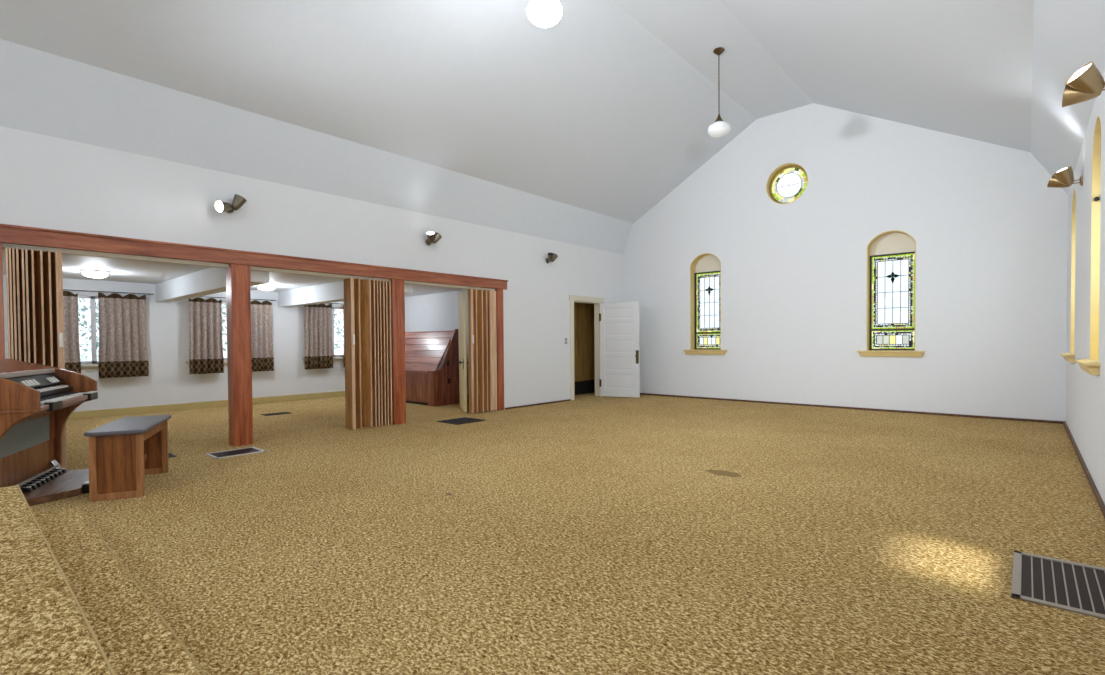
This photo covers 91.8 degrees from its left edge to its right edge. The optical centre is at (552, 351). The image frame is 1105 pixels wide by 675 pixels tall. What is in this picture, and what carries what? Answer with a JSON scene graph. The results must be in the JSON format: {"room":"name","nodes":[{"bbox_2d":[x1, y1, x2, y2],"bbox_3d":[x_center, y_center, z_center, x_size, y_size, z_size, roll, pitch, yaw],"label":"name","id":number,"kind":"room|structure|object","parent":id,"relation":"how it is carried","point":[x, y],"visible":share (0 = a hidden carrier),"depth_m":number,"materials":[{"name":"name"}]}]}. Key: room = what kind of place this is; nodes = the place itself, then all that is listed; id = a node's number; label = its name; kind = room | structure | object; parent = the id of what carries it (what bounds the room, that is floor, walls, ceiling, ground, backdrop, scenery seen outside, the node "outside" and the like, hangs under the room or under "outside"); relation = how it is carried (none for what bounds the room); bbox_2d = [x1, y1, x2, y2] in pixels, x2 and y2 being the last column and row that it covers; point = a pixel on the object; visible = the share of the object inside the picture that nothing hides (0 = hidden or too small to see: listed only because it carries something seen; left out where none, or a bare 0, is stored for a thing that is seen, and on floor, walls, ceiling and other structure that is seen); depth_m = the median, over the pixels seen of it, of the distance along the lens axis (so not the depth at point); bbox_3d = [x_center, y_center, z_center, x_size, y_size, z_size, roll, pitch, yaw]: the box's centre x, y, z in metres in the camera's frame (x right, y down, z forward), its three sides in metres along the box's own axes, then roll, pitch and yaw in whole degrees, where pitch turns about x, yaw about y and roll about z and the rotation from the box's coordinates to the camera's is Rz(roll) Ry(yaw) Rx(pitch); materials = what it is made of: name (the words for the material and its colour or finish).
{"room":"house of worship","nodes":[
{"label":"house of worship","id":0,"kind":"room"},
{"bbox_2d":[3,274,344,411],"bbox_3d":[-6.722,-0.079,10.021,0.150,2.280,8.500,1,1,41],"label":"wall","id":1,"kind":"structure","parent":0,"point":[169,380],"depth_m":9.81,"materials":[{"name":"white paint"}]},
{"bbox_2d":[63,289,153,294],"bbox_3d":[-7.595,-0.995,8.813,0.132,0.016,1.670,1,1,41],"label":"curtain rod","id":2,"kind":"object","parent":1,"relation":"attached to","point":[63,289],"visible":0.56,"depth_m":8.95,"materials":[{"name":"black metal"}]},
{"bbox_2d":[63,291,80,373],"bbox_3d":[-7.840,-0.264,8.456,0.077,1.415,0.574,1,1,41],"label":"curtain","id":3,"kind":"object","parent":2,"relation":"hanging from","point":[70,300],"visible":0.27,"depth_m":8.58,"materials":[{"name":"beige fabric"}]},
{"bbox_2d":[98,292,148,377],"bbox_3d":[-7.278,-0.280,9.092,0.079,1.415,0.673,1,1,41],"label":"curtain","id":4,"kind":"object","parent":2,"relation":"hanging from","point":[123,352],"visible":1,"depth_m":9.07,"materials":[{"name":"beige fabric"}]},
{"bbox_2d":[78,295,148,370],"bbox_3d":[-7.625,-0.311,8.911,0.185,1.240,1.430,1,1,41],"label":"window","id":5,"kind":"structure","parent":1,"relation":"in","point":[88,306],"depth_m":8.90,"materials":[{"name":"white glass"}]},
{"bbox_2d":[67,391,344,419],"bbox_3d":[-6.700,1.003,9.929,0.020,0.120,8.350,1,1,41],"label":"baseboard","id":6,"kind":"structure","parent":1,"relation":"attached to","point":[208,404],"depth_m":9.84,"materials":[{"name":"beige paint"}]},
{"bbox_2d":[186,302,227,366],"bbox_3d":[-6.280,-0.350,10.431,0.185,1.240,1.490,1,1,41],"label":"window","id":7,"kind":"structure","parent":1,"relation":"in","point":[224,311],"depth_m":10.41,"materials":[{"name":"white glass"}]},
{"bbox_2d":[199,296,275,300],"bbox_3d":[-6.220,-1.035,10.366,0.132,0.016,1.620,1,1,41],"label":"curtain rod","id":8,"kind":"object","parent":1,"relation":"attached to","point":[199,296],"visible":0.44,"depth_m":10.22,"materials":[{"name":"black metal"}]},
{"bbox_2d":[189,297,223,373],"bbox_3d":[-6.470,-0.303,10.000,0.073,1.415,0.563,1,1,41],"label":"curtain","id":9,"kind":"object","parent":8,"relation":"hanging from","point":[206,356],"visible":1,"depth_m":9.97,"materials":[{"name":"beige fabric"}]},
{"bbox_2d":[251,300,273,370],"bbox_3d":[-5.837,-0.322,10.720,0.078,1.415,0.440,1,1,41],"label":"curtain","id":10,"kind":"object","parent":8,"relation":"hanging from","point":[261,313],"visible":0.89,"depth_m":10.71,"materials":[{"name":"beige fabric"}]},
{"bbox_2d":[301,306,343,362],"bbox_3d":[-4.899,-0.390,11.992,0.185,1.240,1.460,1,1,41],"label":"window","id":11,"kind":"structure","parent":1,"relation":"in","point":[337,312],"depth_m":12.11,"materials":[{"name":"white glass"}]},
{"bbox_3d":[-4.835,-1.075,11.931,0.132,0.016,1.600,1,1,41],"label":"curtain rod","id":12,"kind":"object","parent":1,"relation":"attached to","visible":0},
{"bbox_2d":[305,304,332,368],"bbox_3d":[-5.059,-0.344,11.596,0.074,1.415,0.625,1,1,41],"label":"curtain","id":13,"kind":"object","parent":12,"relation":"hanging from","point":[318,318],"visible":0.96,"depth_m":11.60,"materials":[{"name":"beige fabric"}]},
{"bbox_2d":[343,305,344,366],"bbox_3d":[-4.515,-0.360,12.213,0.078,1.415,0.573,1,1,41],"label":"curtain","id":14,"kind":"object","parent":12,"relation":"hanging from","point":[343,305],"visible":0.07,"depth_m":12.00,"materials":[{"name":"beige fabric"}]},
{"bbox_2d":[2,249,467,296],"bbox_3d":[-5.046,-1.263,8.507,4.650,0.120,8.500,1,1,41],"label":"ceiling","id":15,"kind":"structure","parent":0,"point":[120,270],"depth_m":8.17,"materials":[{"name":"white paint"}]},
{"bbox_2d":[80,270,109,278],"bbox_3d":[-6.663,-1.120,7.805,0.332,0.115,0.332,1,1,41],"label":"ceiling light","id":16,"kind":"object","parent":15,"relation":"attached to","point":[95,274],"visible":1,"depth_m":7.71,"materials":[{"name":"white plastic"}]},
{"bbox_2d":[155,267,269,301],"bbox_3d":[-5.300,-1.036,8.110,4.500,0.315,0.220,1,1,41],"label":"beam","id":17,"kind":"structure","parent":15,"relation":"attached to","point":[212,280],"depth_m":7.95,"materials":[{"name":"white paint"}]},
{"bbox_2d":[256,284,276,290],"bbox_3d":[-5.250,-1.169,9.825,0.332,0.115,0.332,1,1,41],"label":"ceiling light","id":18,"kind":"object","parent":15,"relation":"attached to","point":[266,287],"visible":0.98,"depth_m":9.72,"materials":[{"name":"white plastic"}]},
{"bbox_2d":[278,281,412,306],"bbox_3d":[-3.915,-1.077,9.675,4.500,0.315,0.220,1,1,41],"label":"beam","id":19,"kind":"structure","parent":15,"relation":"attached to","point":[330,292],"depth_m":10.00,"materials":[{"name":"white paint"}]},
{"bbox_2d":[0,126,622,409],"bbox_3d":[-3.502,-0.492,6.639,0.150,3.185,15.320,1,1,41],"label":"wall","id":20,"kind":"structure","parent":0,"point":[47,182],"depth_m":6.91,"materials":[{"name":"white paint"}]},
{"bbox_2d":[0,242,4,358],"bbox_3d":[-5.091,0.079,4.852,0.185,2.135,0.175,1,1,41],"label":"post","id":21,"kind":"object","parent":20,"relation":"attached to","point":[2,339],"visible":0.43,"depth_m":4.84,"materials":[{"name":"brown wood"}]},
{"bbox_2d":[2,243,228,267],"bbox_3d":[-4.431,-0.988,5.599,0.090,0.040,1.860,1,1,41],"label":"track","id":22,"kind":"object","parent":20,"relation":"attached to","point":[35,248],"visible":0.79,"depth_m":5.49,"materials":[{"name":"beige metal"}]},
{"bbox_2d":[5,247,66,468],"bbox_3d":[-4.883,0.088,5.065,0.245,2.085,0.379,1,1,41],"label":"door","id":23,"kind":"structure","parent":22,"relation":"hanging from","point":[34,279],"depth_m":5.04,"materials":[{"name":"brown wood"}]},
{"bbox_2d":[214,194,246,212],"bbox_3d":[-3.700,-1.692,6.147,0.199,0.247,0.327,0,1,30],"label":"wall light","id":24,"kind":"object","parent":20,"relation":"attached to","point":[238,201],"visible":1,"depth_m":6.14,"materials":[{"name":"grey metal"}]},
{"bbox_2d":[0,224,507,289],"bbox_3d":[-3.056,-1.129,7.117,0.215,0.163,6.610,1,1,41],"label":"header beam","id":25,"kind":"structure","parent":20,"relation":"attached to","point":[9,234],"depth_m":6.07,"materials":[{"name":"brown wood"}]},
{"bbox_2d":[250,266,389,280],"bbox_3d":[-3.046,-1.028,7.164,0.090,0.040,1.910,1,1,41],"label":"track","id":26,"kind":"object","parent":20,"relation":"attached to","point":[252,268],"visible":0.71,"depth_m":6.99,"materials":[{"name":"beige metal"}]},
{"bbox_2d":[343,278,391,429],"bbox_3d":[-2.619,0.023,7.623,0.245,2.085,0.611,1,1,41],"label":"door","id":27,"kind":"structure","parent":26,"relation":"hanging from","point":[367,303],"depth_m":7.55,"materials":[{"name":"brown wood"}]},
{"bbox_2d":[426,231,441,244],"bbox_3d":[-1.835,-1.747,8.231,0.220,0.193,0.296,1,1,41],"label":"wall light","id":28,"kind":"object","parent":20,"relation":"attached to","point":[432,238],"visible":1,"depth_m":8.22,"materials":[{"name":"grey metal"}]},
{"bbox_2d":[404,280,494,290],"bbox_3d":[-1.659,-1.068,8.730,0.090,0.040,1.865,1,1,41],"label":"track","id":29,"kind":"object","parent":20,"relation":"attached to","point":[405,282],"visible":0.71,"depth_m":8.58,"materials":[{"name":"beige metal"}]},
{"bbox_2d":[468,288,496,413],"bbox_3d":[-1.202,-0.017,9.168,0.171,2.085,0.584,1,1,41],"label":"door","id":30,"kind":"structure","parent":29,"relation":"hanging from","point":[482,330],"depth_m":9.13,"materials":[{"name":"brown wood"}]},
{"bbox_2d":[459,292,468,411],"bbox_3d":[-1.589,-0.003,9.470,0.196,2.048,0.800,-1,1,-15],"label":"door","id":31,"kind":"structure","parent":20,"relation":"in","point":[463,362],"depth_m":9.21,"materials":[{"name":"beige paint"}]},
{"bbox_2d":[495,289,503,409],"bbox_3d":[-0.980,-0.040,9.498,0.185,2.135,0.145,1,1,41],"label":"post","id":32,"kind":"object","parent":20,"relation":"attached to","point":[499,292],"visible":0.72,"depth_m":9.43,"materials":[{"name":"brown wood"}]},
{"bbox_2d":[505,399,570,408],"bbox_3d":[-0.238,0.994,10.213,0.022,0.030,1.820,1,1,41],"label":"baseboard","id":33,"kind":"structure","parent":20,"relation":"attached to","point":[567,399],"depth_m":10.16,"materials":[{"name":"wood"}]},
{"bbox_2d":[545,252,557,263],"bbox_3d":[-0.012,-1.805,10.290,0.220,0.193,0.296,1,1,41],"label":"wall light","id":34,"kind":"object","parent":20,"relation":"attached to","point":[552,257],"visible":1,"depth_m":10.28,"materials":[{"name":"grey metal"}]},
{"bbox_2d":[569,295,604,400],"bbox_3d":[0.691,-0.093,11.354,0.193,2.145,1.200,1,1,41],"label":"door frame","id":35,"kind":"structure","parent":20,"relation":"attached to","point":[596,301],"depth_m":11.42,"materials":[{"name":"beige wood"}]},
{"bbox_2d":[599,302,639,397],"bbox_3d":[1.399,-0.046,11.360,0.912,2.000,0.112,0,1,29],"label":"door","id":36,"kind":"structure","parent":20,"relation":"in","point":[619,322],"depth_m":11.36,"materials":[{"name":"white paint"}]},
{"bbox_2d":[405,290,468,393],"bbox_3d":[-2.225,-0.143,11.595,4.500,2.280,0.120,1,1,41],"label":"wall","id":37,"kind":"structure","parent":0,"point":[438,311],"depth_m":11.78,"materials":[{"name":"white paint"}]},
{"bbox_2d":[0,0,1104,254],"bbox_3d":[-0.701,-3.235,4.104,7.667,2.353,15.340,1,1,41],"label":"ceiling","id":38,"kind":"structure","parent":0,"point":[571,130],"depth_m":6.54,"materials":[{"name":"white paint"}]},
{"bbox_2d":[527,0,561,26],"bbox_3d":[-0.076,-3.684,4.969,0.324,1.257,0.324,1,1,41],"label":"pendant lamp","id":39,"kind":"object","parent":38,"relation":"hanging from","point":[543,13],"visible":1,"depth_m":4.89,"materials":[{"name":"white glass"}]},
{"bbox_2d":[708,47,730,137],"bbox_3d":[2.422,-3.756,7.788,0.324,1.257,0.324,1,1,41],"label":"pendant lamp","id":40,"kind":"object","parent":38,"relation":"hanging from","point":[719,128],"visible":1,"depth_m":7.73,"materials":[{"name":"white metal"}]},
{"bbox_2d":[30,393,1104,674],"bbox_3d":[-2.260,1.183,5.783,12.467,0.150,15.620,1,1,41],"label":"floor","id":41,"kind":"structure","parent":0,"point":[588,534],"depth_m":3.23,"materials":[{"name":"beige carpet"}]},
{"bbox_2d":[0,358,97,505],"bbox_3d":[-4.189,0.604,4.383,0.800,1.089,1.280,-1,1,-25],"label":"pipe organ","id":42,"kind":"object","parent":41,"relation":"on","point":[37,401],"visible":0.96,"depth_m":4.38,"materials":[{"name":"brown wood"}]},
{"bbox_2d":[0,415,49,457],"bbox_3d":[-4.287,0.681,4.316,0.025,0.220,1.020,-1,1,-25],"label":"speaker grille","id":43,"kind":"object","parent":42,"relation":"attached to","point":[30,433],"depth_m":4.37,"materials":[{"name":"grey fabric"}]},
{"bbox_2d":[0,485,115,674],"bbox_3d":[-3.169,1.060,-0.323,5.137,0.341,5.276,1,1,41],"label":"platform","id":44,"kind":"object","parent":41,"relation":"on","point":[45,629],"visible":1,"depth_m":1.74,"materials":[{"name":"beige carpet"}]},
{"bbox_2d":[33,508,206,674],"bbox_3d":[-1.295,1.092,1.716,5.032,0.171,0.261,1,1,41],"label":"carpeted step","id":45,"kind":"structure","parent":41,"relation":"on","point":[135,638],"depth_m":2.12,"materials":[{"name":"beige carpet"}]},
{"bbox_2d":[84,415,170,501],"bbox_3d":[-3.596,0.873,4.579,0.392,0.535,0.990,-1,1,-25],"label":"bench","id":46,"kind":"object","parent":41,"relation":"on","point":[124,450],"visible":1,"depth_m":4.20,"materials":[{"name":"brown wood"}]},
{"bbox_2d":[205,447,265,458],"bbox_3d":[-3.489,1.110,5.901,0.370,0.010,0.490,1,1,41],"label":"floor vent","id":47,"kind":"object","parent":41,"relation":"in","point":[250,450],"visible":1,"depth_m":5.89,"materials":[{"name":"metal"}]},
{"bbox_2d":[226,264,252,446],"bbox_3d":[-3.733,0.040,6.387,0.185,2.135,0.205,1,1,41],"label":"post","id":48,"kind":"object","parent":41,"relation":"on","point":[238,295],"visible":0.91,"depth_m":6.32,"materials":[{"name":"brown wood"}]},
{"bbox_2d":[261,412,290,415],"bbox_3d":[-4.715,1.057,9.155,0.220,0.010,0.420,1,1,41],"label":"floor vent","id":49,"kind":"object","parent":41,"relation":"in","point":[278,413],"visible":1,"depth_m":9.16,"materials":[{"name":"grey metal"}]},
{"bbox_2d":[390,279,405,424],"bbox_3d":[-2.332,-0.001,7.970,0.185,2.135,0.205,1,1,41],"label":"post","id":50,"kind":"object","parent":41,"relation":"on","point":[397,286],"visible":0.78,"depth_m":7.90,"materials":[{"name":"brown wood"}]},
{"bbox_2d":[405,329,458,405],"bbox_3d":[-2.762,0.285,10.890,1.936,1.460,0.624,1,1,41],"label":"cabinet","id":51,"kind":"object","parent":41,"relation":"on","point":[426,384],"visible":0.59,"depth_m":10.41,"materials":[{"name":"brown wood"}]},
{"bbox_2d":[437,417,485,424],"bbox_3d":[-1.389,1.051,8.168,0.490,0.010,0.550,1,1,41],"label":"floor vent","id":52,"kind":"object","parent":41,"relation":"in","point":[463,420],"visible":1,"depth_m":8.17,"materials":[{"name":"brown metal"}]},
{"bbox_2d":[705,470,741,476],"bbox_3d":[1.548,1.096,4.842,0.361,0.001,0.195,1,1,41],"label":"floor vent","id":53,"kind":"object","parent":41,"relation":"on","point":[717,472],"visible":1,"depth_m":4.83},
{"bbox_2d":[1011,551,1104,619],"bbox_3d":[2.517,1.127,2.600,0.430,0.010,0.705,1,1,41],"label":"floor vent","id":54,"kind":"object","parent":41,"relation":"in","point":[1066,585],"visible":1,"depth_m":2.61,"materials":[{"name":"metal"}]},
{"bbox_2d":[574,302,594,381],"bbox_3d":[0.151,-0.198,11.695,0.084,2.350,3.180,1,1,41],"label":"wall","id":55,"kind":"structure","parent":0,"point":[584,354],"depth_m":12.28,"materials":[{"name":"brown wood"}]},
{"bbox_2d":[575,380,594,394],"bbox_3d":[0.144,0.829,11.641,0.040,0.300,3.050,1,1,41],"label":"baseboard","id":56,"kind":"structure","parent":55,"relation":"attached to","point":[588,386],"depth_m":12.28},
{"bbox_2d":[623,103,1067,420],"bbox_3d":[4.536,-1.681,9.926,7.817,5.518,0.300,1,1,41],"label":"wall","id":57,"kind":"structure","parent":0,"point":[986,225],"depth_m":9.18,"materials":[{"name":"white paint"}]},
{"bbox_2d":[683,253,726,354],"bbox_3d":[3.184,-0.986,11.041,0.937,2.075,0.330,1,1,41],"label":"window","id":58,"kind":"structure","parent":57,"relation":"in","point":[706,263],"depth_m":11.20,"materials":[{"name":"beige paint"}]},
{"bbox_2d":[766,163,807,203],"bbox_3d":[4.375,-3.107,9.946,0.744,0.744,0.169,1,1,41],"label":"window","id":59,"kind":"structure","parent":57,"relation":"in","point":[779,170],"depth_m":10.03,"materials":[{"name":"beige paint"}]},
{"bbox_2d":[640,393,1062,423],"bbox_3d":[4.401,0.962,9.899,7.347,0.035,0.022,1,1,41],"label":"baseboard","id":60,"kind":"structure","parent":57,"relation":"attached to","point":[813,405],"depth_m":8.98,"materials":[{"name":"wood"}]},
{"bbox_2d":[856,230,924,356],"bbox_3d":[5.622,-0.963,8.883,0.955,2.075,0.330,1,1,41],"label":"window","id":61,"kind":"structure","parent":57,"relation":"in","point":[890,244],"depth_m":8.97,"materials":[{"name":"beige paint"}]},
{"bbox_2d":[1066,68,1104,503],"bbox_3d":[2.184,-0.489,1.607,0.300,3.285,15.320,1,1,41],"label":"wall","id":62,"kind":"structure","parent":0,"point":[1085,392],"depth_m":4.95,"materials":[{"name":"white paint"}]},
{"bbox_2d":[1047,166,1082,187],"bbox_3d":[5.269,-1.788,5.507,0.264,0.211,0.270,1,1,41],"label":"wall light","id":63,"kind":"object","parent":62,"relation":"attached to","point":[1064,178],"visible":1,"depth_m":5.45,"materials":[{"name":"gold metal"}]},
{"bbox_2d":[1060,189,1075,362],"bbox_3d":[6.349,-0.922,6.424,0.330,2.075,1.030,1,1,41],"label":"window","id":64,"kind":"structure","parent":62,"relation":"in","point":[1070,357],"depth_m":6.74,"materials":[{"name":"beige paint"}]},
{"bbox_2d":[1062,61,1104,107],"bbox_3d":[3.319,-1.667,3.299,0.258,0.203,0.280,1,1,41],"label":"wall light","id":65,"kind":"object","parent":62,"relation":"attached to","point":[1087,83],"visible":1,"depth_m":3.27,"materials":[{"name":"gold metal"}]},
{"bbox_2d":[1063,421,1104,518],"bbox_3d":[2.068,1.132,1.737,0.022,0.040,15.298,1,1,41],"label":"baseboard","id":66,"kind":"structure","parent":62,"relation":"attached to","point":[1101,504],"depth_m":4.58,"materials":[{"name":"wood"}]},
{"bbox_2d":[1074,116,1100,374],"bbox_3d":[4.504,-0.869,4.339,0.330,2.075,1.060,1,1,41],"label":"window","id":67,"kind":"structure","parent":62,"relation":"in","point":[1091,366],"depth_m":4.66,"materials":[{"name":"beige paint"}]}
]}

